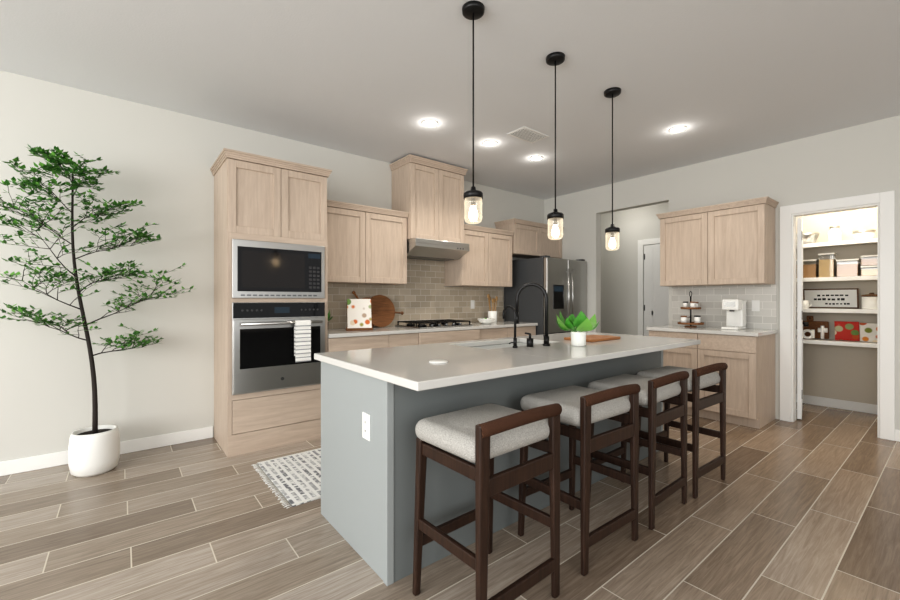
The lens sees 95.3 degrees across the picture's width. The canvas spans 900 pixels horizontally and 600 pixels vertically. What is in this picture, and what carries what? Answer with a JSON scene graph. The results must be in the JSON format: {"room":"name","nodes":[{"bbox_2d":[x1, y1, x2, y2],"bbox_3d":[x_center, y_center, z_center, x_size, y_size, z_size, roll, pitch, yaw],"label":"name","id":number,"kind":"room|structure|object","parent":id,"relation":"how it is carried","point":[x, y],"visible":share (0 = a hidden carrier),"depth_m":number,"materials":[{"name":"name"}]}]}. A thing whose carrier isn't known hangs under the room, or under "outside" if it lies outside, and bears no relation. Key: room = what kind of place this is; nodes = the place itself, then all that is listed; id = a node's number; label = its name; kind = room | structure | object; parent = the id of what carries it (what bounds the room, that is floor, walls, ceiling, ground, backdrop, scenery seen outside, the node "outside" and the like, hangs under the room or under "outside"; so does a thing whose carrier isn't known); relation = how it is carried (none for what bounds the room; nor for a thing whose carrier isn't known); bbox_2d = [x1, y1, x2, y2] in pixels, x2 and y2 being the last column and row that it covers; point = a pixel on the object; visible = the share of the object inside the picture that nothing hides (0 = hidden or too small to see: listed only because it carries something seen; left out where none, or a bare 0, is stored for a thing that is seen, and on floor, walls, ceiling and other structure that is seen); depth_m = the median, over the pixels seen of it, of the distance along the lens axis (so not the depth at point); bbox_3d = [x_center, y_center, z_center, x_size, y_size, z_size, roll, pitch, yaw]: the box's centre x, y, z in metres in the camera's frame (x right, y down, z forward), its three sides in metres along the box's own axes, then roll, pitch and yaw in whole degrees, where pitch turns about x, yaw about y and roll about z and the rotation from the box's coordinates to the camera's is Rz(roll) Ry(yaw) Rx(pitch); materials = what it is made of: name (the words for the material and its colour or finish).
{"room":"kitchen","nodes":[
{"label":"kitchen","id":0,"kind":"room"},
{"bbox_2d":[0,70,543,461],"bbox_3d":[-2.347,-0.186,3.527,9.727,2.809,0.120,0,0,-39],"label":"wall","id":1,"kind":"structure","parent":0,"point":[164,159],"depth_m":3.24,"materials":[{"name":"grey paint"}]},
{"bbox_2d":[327,200,408,284],"bbox_3d":[-0.961,-0.566,4.311,1.006,0.783,0.378,0,0,-39],"label":"upper cabinet","id":2,"kind":"object","parent":1,"relation":"attached to","point":[367,244],"visible":0.8,"depth_m":4.19,"materials":[{"name":"brown wood"}]},
{"bbox_2d":[389,154,467,242],"bbox_3d":[-0.245,-1.120,4.846,0.828,0.904,0.435,0,0,-39],"label":"upper cabinet","id":3,"kind":"object","parent":1,"relation":"attached to","point":[431,191],"visible":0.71,"depth_m":4.67,"materials":[{"name":"brown wood"}]},
{"bbox_2d":[407,238,468,260],"bbox_3d":[-0.224,-0.579,4.820,0.766,0.174,0.502,0,0,-39],"label":"range hood","id":4,"kind":"object","parent":1,"relation":"attached to","point":[417,248],"visible":0.87,"depth_m":4.66,"materials":[{"name":"silver metal"}]},
{"bbox_2d":[0,426,899,475],"bbox_3d":[0.208,1.168,1.974,12.588,0.100,3.262,0,0,1],"label":"baseboard","id":5,"kind":"structure","parent":1,"relation":"attached to","point":[14,466],"depth_m":3.26,"materials":[{"name":"white paint"}]},
{"bbox_2d":[444,224,513,287],"bbox_3d":[0.394,-0.549,5.392,0.898,0.745,0.378,0,0,-39],"label":"upper cabinet","id":6,"kind":"object","parent":1,"relation":"attached to","point":[488,261],"visible":0.94,"depth_m":5.23,"materials":[{"name":"brown wood"}]},
{"bbox_2d":[494,218,563,258],"bbox_3d":[1.178,-0.867,6.017,1.101,0.470,0.378,0,0,-39],"label":"upper cabinet","id":7,"kind":"object","parent":1,"relation":"attached to","point":[530,239],"visible":0.86,"depth_m":5.82,"materials":[{"name":"brown wood"}]},
{"bbox_2d":[0,0,899,199],"bbox_3d":[0.840,-1.641,2.155,13.000,0.100,10.000,0,0,-39],"label":"ceiling","id":8,"kind":"structure","parent":0,"point":[362,78],"depth_m":2.87,"materials":[{"name":"white paint"}]},
{"bbox_2d":[421,119,438,126],"bbox_3d":[-0.179,-1.587,3.685,0.156,0.006,0.156,0,0,-39],"label":"recessed light","id":9,"kind":"object","parent":8,"relation":"in","point":[428,122],"visible":1,"depth_m":3.67,"materials":[{"name":"white"}]},
{"bbox_2d":[462,0,484,223],"bbox_3d":[0.127,-1.004,2.239,0.124,1.172,0.124,0,0,-39],"label":"pendant light","id":10,"kind":"object","parent":8,"relation":"hanging from","point":[473,10],"visible":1,"depth_m":2.23,"materials":[{"name":"black metal"}]},
{"bbox_2d":[482,140,497,145],"bbox_3d":[0.405,-1.587,4.155,0.156,0.006,0.156,0,0,-39],"label":"recessed light","id":11,"kind":"object","parent":8,"relation":"in","point":[488,142],"visible":1,"depth_m":4.14,"materials":[{"name":"white"}]},
{"bbox_2d":[507,126,548,142],"bbox_3d":[0.753,-1.585,3.953,0.360,0.012,0.220,0,0,-39],"label":"ceiling vent grille","id":12,"kind":"object","parent":8,"relation":"attached to","point":[526,134],"depth_m":3.93,"materials":[{"name":"white metal"}]},
{"bbox_2d":[529,156,542,160],"bbox_3d":[0.963,-1.587,4.594,0.156,0.006,0.156,0,0,-39],"label":"recessed light","id":13,"kind":"object","parent":8,"relation":"in","point":[534,158],"visible":1,"depth_m":4.59,"materials":[{"name":"white"}]},
{"bbox_2d":[546,52,564,239],"bbox_3d":[0.691,-0.993,2.688,0.124,1.194,0.124,0,0,-39],"label":"pendant light","id":14,"kind":"object","parent":8,"relation":"hanging from","point":[555,58],"visible":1,"depth_m":2.68,"materials":[{"name":"black metal"}]},
{"bbox_2d":[604,87,620,250],"bbox_3d":[1.237,-0.984,3.124,0.124,1.212,0.124,0,0,-39],"label":"pendant light","id":15,"kind":"object","parent":8,"relation":"hanging from","point":[612,92],"visible":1,"depth_m":3.11,"materials":[{"name":"black metal"}]},
{"bbox_2d":[668,126,687,132],"bbox_3d":[2.121,-1.587,3.816,0.156,0.006,0.156,0,0,-39],"label":"recessed light","id":16,"kind":"object","parent":8,"relation":"in","point":[676,129],"visible":1,"depth_m":3.81,"materials":[{"name":"white"}]},
{"bbox_2d":[0,402,899,599],"bbox_3d":[0.840,1.268,2.155,13.000,0.100,10.000,0,0,-39],"label":"floor","id":17,"kind":"structure","parent":0,"point":[808,507],"depth_m":2.13,"materials":[{"name":"brown tile"}]},
{"bbox_2d":[0,145,193,476],"bbox_3d":[-2.491,0.083,2.816,1.266,2.270,0.797,0,0,-39],"label":"potted tree","id":18,"kind":"object","parent":17,"relation":"on","point":[94,450],"visible":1,"depth_m":2.79,"materials":[{"name":"green plant"}]},
{"bbox_2d":[210,148,331,456],"bbox_3d":[-1.567,0.028,3.620,0.860,2.380,0.704,0,0,-39],"label":"tall cabinet","id":19,"kind":"object","parent":17,"relation":"on","point":[271,243],"visible":0.95,"depth_m":3.37,"materials":[{"name":"brown wood"}]},
{"bbox_2d":[251,448,320,507],"bbox_3d":[-0.467,1.213,3.296,1.910,0.010,0.815,0,0,-39],"label":"runner rug","id":20,"kind":"object","parent":17,"relation":"on","point":[297,476],"visible":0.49,"depth_m":2.83,"materials":[{"name":"white fabric"}]},
{"bbox_2d":[328,259,537,351],"bbox_3d":[-0.152,0.363,4.788,2.867,1.710,0.640,0,0,-39],"label":"kitchen counter","id":21,"kind":"object","parent":17,"relation":"on","point":[425,296],"visible":0.36,"depth_m":4.89,"materials":[{"name":"brown wood"}]},
{"bbox_2d":[346,299,372,330],"bbox_3d":[-0.913,0.146,4.125,0.260,0.314,0.154,0,0,-17],"label":"cookbook","id":22,"kind":"object","parent":21,"relation":"on","point":[358,310],"visible":1,"depth_m":4.09,"materials":[{"name":"white paper"}]},
{"bbox_2d":[352,291,403,326],"bbox_3d":[-0.783,0.101,4.558,0.608,0.400,0.104,0,0,-34],"label":"boards","id":23,"kind":"object","parent":21,"relation":"on","point":[383,312],"visible":0.76,"depth_m":4.55,"materials":[{"name":"brown wood"}]},
{"bbox_2d":[395,319,473,328],"bbox_3d":[-0.182,0.273,4.768,0.760,0.061,0.520,0,0,-39],"label":"gas cooktop","id":24,"kind":"object","parent":21,"relation":"in","point":[420,324],"visible":1,"depth_m":4.64,"materials":[{"name":"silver metal"}]},
{"bbox_2d":[478,318,494,323],"bbox_3d":[0.461,0.265,5.229,0.224,0.077,0.224,0,0,-39],"label":"salad bowl","id":25,"kind":"object","parent":21,"relation":"on","point":[481,320],"visible":0.99,"depth_m":5.16,"materials":[{"name":"white ceramic"}]},
{"bbox_2d":[487,294,497,322],"bbox_3d":[0.575,0.110,5.563,0.166,0.388,0.128,0,0,-39],"label":"utensil crock","id":26,"kind":"object","parent":21,"relation":"on","point":[491,314],"visible":0.83,"depth_m":5.52,"materials":[{"name":"white ceramic"}]},
{"bbox_2d":[412,403,561,599],"bbox_3d":[0.158,0.813,1.678,0.479,0.810,0.452,0,0,-39],"label":"counter stool","id":27,"kind":"object","parent":17,"relation":"on","point":[479,434],"visible":1,"depth_m":1.59,"materials":[{"name":"brown wood"}]},
{"bbox_2d":[314,332,700,585],"bbox_3d":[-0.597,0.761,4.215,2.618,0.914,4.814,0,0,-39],"label":"kitchen island","id":28,"kind":"object","parent":17,"relation":"on","point":[373,401],"visible":0.52,"depth_m":2.03,"materials":[{"name":"white quartz"},{"name":"painted wood"}]},
{"bbox_2d":[429,360,447,363],"bbox_3d":[-0.057,0.301,2.002,0.094,0.005,0.094,0,0,-39],"label":"disc","id":29,"kind":"object","parent":28,"relation":"on","point":[430,361],"visible":1,"depth_m":1.99,"materials":[{"name":"white plastic"}]},
{"bbox_2d":[503,306,517,347],"bbox_3d":[0.370,0.170,2.632,0.072,0.268,0.124,0,0,-39],"label":"filter faucet","id":30,"kind":"object","parent":28,"relation":"on","point":[514,342],"visible":1,"depth_m":2.60,"materials":[{"name":"black metal"}]},
{"bbox_2d":[525,332,532,346],"bbox_3d":[0.515,0.258,2.675,0.044,0.091,0.062,0,0,-39],"label":"soap dispenser","id":31,"kind":"object","parent":28,"relation":"on","point":[529,340],"visible":1,"depth_m":2.65,"materials":[{"name":"black metal"}]},
{"bbox_2d":[515,282,549,345],"bbox_3d":[0.558,0.092,2.766,0.234,0.422,0.100,0,0,42],"label":"kitchen faucet","id":32,"kind":"object","parent":28,"relation":"on","point":[546,337],"visible":0.97,"depth_m":2.73,"materials":[{"name":"black metal"}]},
{"bbox_2d":[556,311,598,345],"bbox_3d":[0.845,0.185,2.745,0.271,0.236,0.261,0,0,39],"label":"potted plant","id":33,"kind":"object","parent":28,"relation":"on","point":[581,323],"visible":1,"depth_m":2.69,"materials":[{"name":"green plant"}]},
{"bbox_2d":[564,335,620,341],"bbox_3d":[1.114,0.293,3.166,0.450,0.020,0.240,0,0,-39],"label":"cutting board","id":34,"kind":"object","parent":28,"relation":"on","point":[589,338],"visible":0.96,"depth_m":3.10,"materials":[{"name":"brown wood"}]},
{"bbox_2d":[504,255,586,334],"bbox_3d":[1.394,0.317,5.883,0.915,1.802,0.821,0,0,-39],"label":"refrigerator","id":35,"kind":"object","parent":17,"relation":"on","point":[564,281],"visible":0.52,"depth_m":5.56,"materials":[{"name":"grey metal"}]},
{"bbox_2d":[518,384,640,575],"bbox_3d":[0.664,0.813,2.086,0.476,0.810,0.450,0,0,-39],"label":"counter stool","id":36,"kind":"object","parent":17,"relation":"on","point":[581,406],"visible":0.87,"depth_m":1.98,"materials":[{"name":"brown wood"}]},
{"bbox_2d":[601,202,668,335],"bbox_3d":[2.622,-0.186,6.210,1.150,2.809,2.320,0,0,-39],"label":"wall","id":37,"kind":"structure","parent":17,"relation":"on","point":[619,268],"depth_m":6.68,"materials":[{"name":"white paint"}]},
{"bbox_2d":[638,238,668,335],"bbox_3d":[3.281,0.135,6.112,0.090,2.165,0.985,0,0,-39],"label":"hall door","id":38,"kind":"structure","parent":37,"relation":"in","point":[656,297],"depth_m":6.34,"materials":[{"name":"white wood"}]},
{"bbox_2d":[587,371,688,529],"bbox_3d":[1.129,0.813,2.450,0.476,0.810,0.450,0,0,-39],"label":"counter stool","id":39,"kind":"object","parent":17,"relation":"on","point":[666,388],"visible":0.74,"depth_m":2.35,"materials":[{"name":"brown wood"}]},
{"bbox_2d":[636,363,727,498],"bbox_3d":[1.579,0.813,2.792,0.479,0.810,0.452,0,0,-39],"label":"counter stool","id":40,"kind":"object","parent":17,"relation":"on","point":[705,378],"visible":0.75,"depth_m":2.69,"materials":[{"name":"brown wood"}]},
{"bbox_2d":[647,284,777,428],"bbox_3d":[2.774,0.528,4.389,0.640,1.379,1.032,0,0,-39],"label":"base cabinet","id":41,"kind":"object","parent":17,"relation":"on","point":[748,353],"visible":0.66,"depth_m":4.16,"materials":[{"name":"beige wood"}]},
{"bbox_2d":[677,291,703,326],"bbox_3d":[2.712,0.102,4.619,0.260,0.404,0.260,0,0,-39],"label":"tiered tray","id":42,"kind":"object","parent":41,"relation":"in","point":[685,320],"visible":0.99,"depth_m":4.58,"materials":[{"name":"brown wood"}]},
{"bbox_2d":[721,299,746,329],"bbox_3d":[2.988,0.149,4.303,0.318,0.310,0.150,0,0,-39],"label":"coffee maker","id":43,"kind":"object","parent":41,"relation":"on","point":[735,309],"depth_m":4.25,"materials":[{"name":"white plastic"}]},
{"bbox_2d":[796,207,876,404],"bbox_3d":[4.020,-0.186,4.371,1.043,2.809,1.600,0,0,-39],"label":"wall","id":44,"kind":"structure","parent":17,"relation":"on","point":[848,373],"depth_m":4.58,"materials":[{"name":"white paint"}]},
{"bbox_2d":[796,300,811,307],"bbox_3d":[3.992,0.050,4.690,0.080,0.090,0.226,0,0,-39],"label":"mugs","id":45,"kind":"object","parent":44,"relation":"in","point":[805,302],"visible":0.38,"depth_m":4.62,"materials":[{"name":"white ceramic"}]},
{"bbox_2d":[796,233,819,243],"bbox_3d":[4.085,-0.693,4.717,0.250,0.125,0.250,0,0,-39],"label":"steel mixing bowl","id":46,"kind":"object","parent":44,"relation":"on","point":[808,238],"visible":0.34,"depth_m":4.62,"materials":[{"name":"silver metal"}]},
{"bbox_2d":[796,326,827,338],"bbox_3d":[4.029,0.363,4.636,0.051,0.159,0.359,0,0,-39],"label":"letters spelling eat","id":47,"kind":"object","parent":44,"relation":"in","point":[822,329],"visible":0.52,"depth_m":4.57,"materials":[{"name":"white ceramic"}]},
{"bbox_2d":[803,288,858,308],"bbox_3d":[4.273,-0.017,4.611,0.048,0.220,0.460,0,0,-39],"label":"coffee sign","id":48,"kind":"object","parent":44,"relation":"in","point":[842,297],"visible":0.96,"depth_m":4.59,"materials":[{"name":"white wood"}]},
{"bbox_2d":[827,226,841,241],"bbox_3d":[4.241,-0.721,4.521,0.116,0.180,0.116,0,0,-39],"label":"jar","id":49,"kind":"object","parent":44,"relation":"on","point":[834,234],"visible":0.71,"depth_m":4.49,"materials":[{"name":"white ceramic"}]},
{"bbox_2d":[796,253,876,277],"bbox_3d":[4.266,-0.384,4.490,0.146,0.268,0.946,0,0,-39],"label":"storage containers","id":50,"kind":"object","parent":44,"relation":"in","point":[827,267],"visible":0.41,"depth_m":4.45,"materials":[{"name":"brown"}]},
{"bbox_2d":[796,394,876,413],"bbox_3d":[4.343,1.168,4.629,0.013,0.100,1.396,0,0,-39],"label":"baseboard","id":51,"kind":"structure","parent":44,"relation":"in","point":[807,399],"depth_m":4.59,"materials":[{"name":"white wood"}]},
{"bbox_2d":[796,238,876,347],"bbox_3d":[4.227,-0.062,4.536,0.310,1.137,1.396,0,0,-39],"label":"pantry shelves","id":52,"kind":"object","parent":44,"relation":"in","point":[872,240],"depth_m":4.39,"materials":[{"name":"white wood"}]},
{"bbox_2d":[834,321,876,341],"bbox_3d":[4.374,0.336,4.383,0.094,0.210,0.386,0,0,-39],"label":"cookbooks","id":53,"kind":"object","parent":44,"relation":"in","point":[844,330],"visible":0.82,"depth_m":4.41,"materials":[{"name":"red paper"}]},
{"bbox_2d":[852,230,875,239],"bbox_3d":[4.385,-0.680,4.342,0.180,0.100,0.180,0,0,-39],"label":"bowls","id":54,"kind":"object","parent":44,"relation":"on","point":[861,234],"visible":0.8,"depth_m":4.29,"materials":[{"name":"white ceramic"}]},
{"bbox_2d":[861,293,876,308],"bbox_3d":[4.399,0.009,4.276,0.156,0.172,0.156,0,0,-39],"label":"canister","id":55,"kind":"object","parent":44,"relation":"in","point":[868,301],"visible":0.72,"depth_m":4.24,"materials":[{"name":"white ceramic"}]},
{"bbox_2d":[544,115,899,429],"bbox_3d":[3.996,-0.186,3.469,0.120,2.809,8.120,0,0,-39],"label":"wall","id":56,"kind":"structure","parent":0,"point":[863,159],"depth_m":4.20,"materials":[{"name":"grey paint"}]},
{"bbox_2d":[656,196,778,286],"bbox_3d":[2.874,-0.579,4.474,0.378,0.836,1.056,0,0,-39],"label":"upper cabinet","id":57,"kind":"object","parent":56,"relation":"attached to","point":[731,243],"depth_m":4.29,"materials":[{"name":"beige wood"}]},
{"bbox_2d":[797,217,808,418],"bbox_3d":[3.739,0.184,4.374,0.597,2.043,0.144,0,0,-39],"label":"pantry door","id":58,"kind":"structure","parent":56,"relation":"in","point":[800,324],"depth_m":4.16,"materials":[{"name":"white wood"}]},
{"bbox_2d":[780,190,894,440],"bbox_3d":[3.646,0.135,3.893,0.138,2.165,0.793,0,0,-39],"label":"door frame","id":59,"kind":"structure","parent":56,"relation":"attached to","point":[885,201],"depth_m":3.64,"materials":[{"name":"white wood"}]},
{"bbox_2d":[796,316,828,338],"bbox_3d":[4.174,0.312,4.749,0.049,0.258,0.320,0,0,-39],"label":"board","id":60,"kind":"object","parent":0,"point":[814,325],"depth_m":4.70,"materials":[{"name":"brown wood"}]}
]}

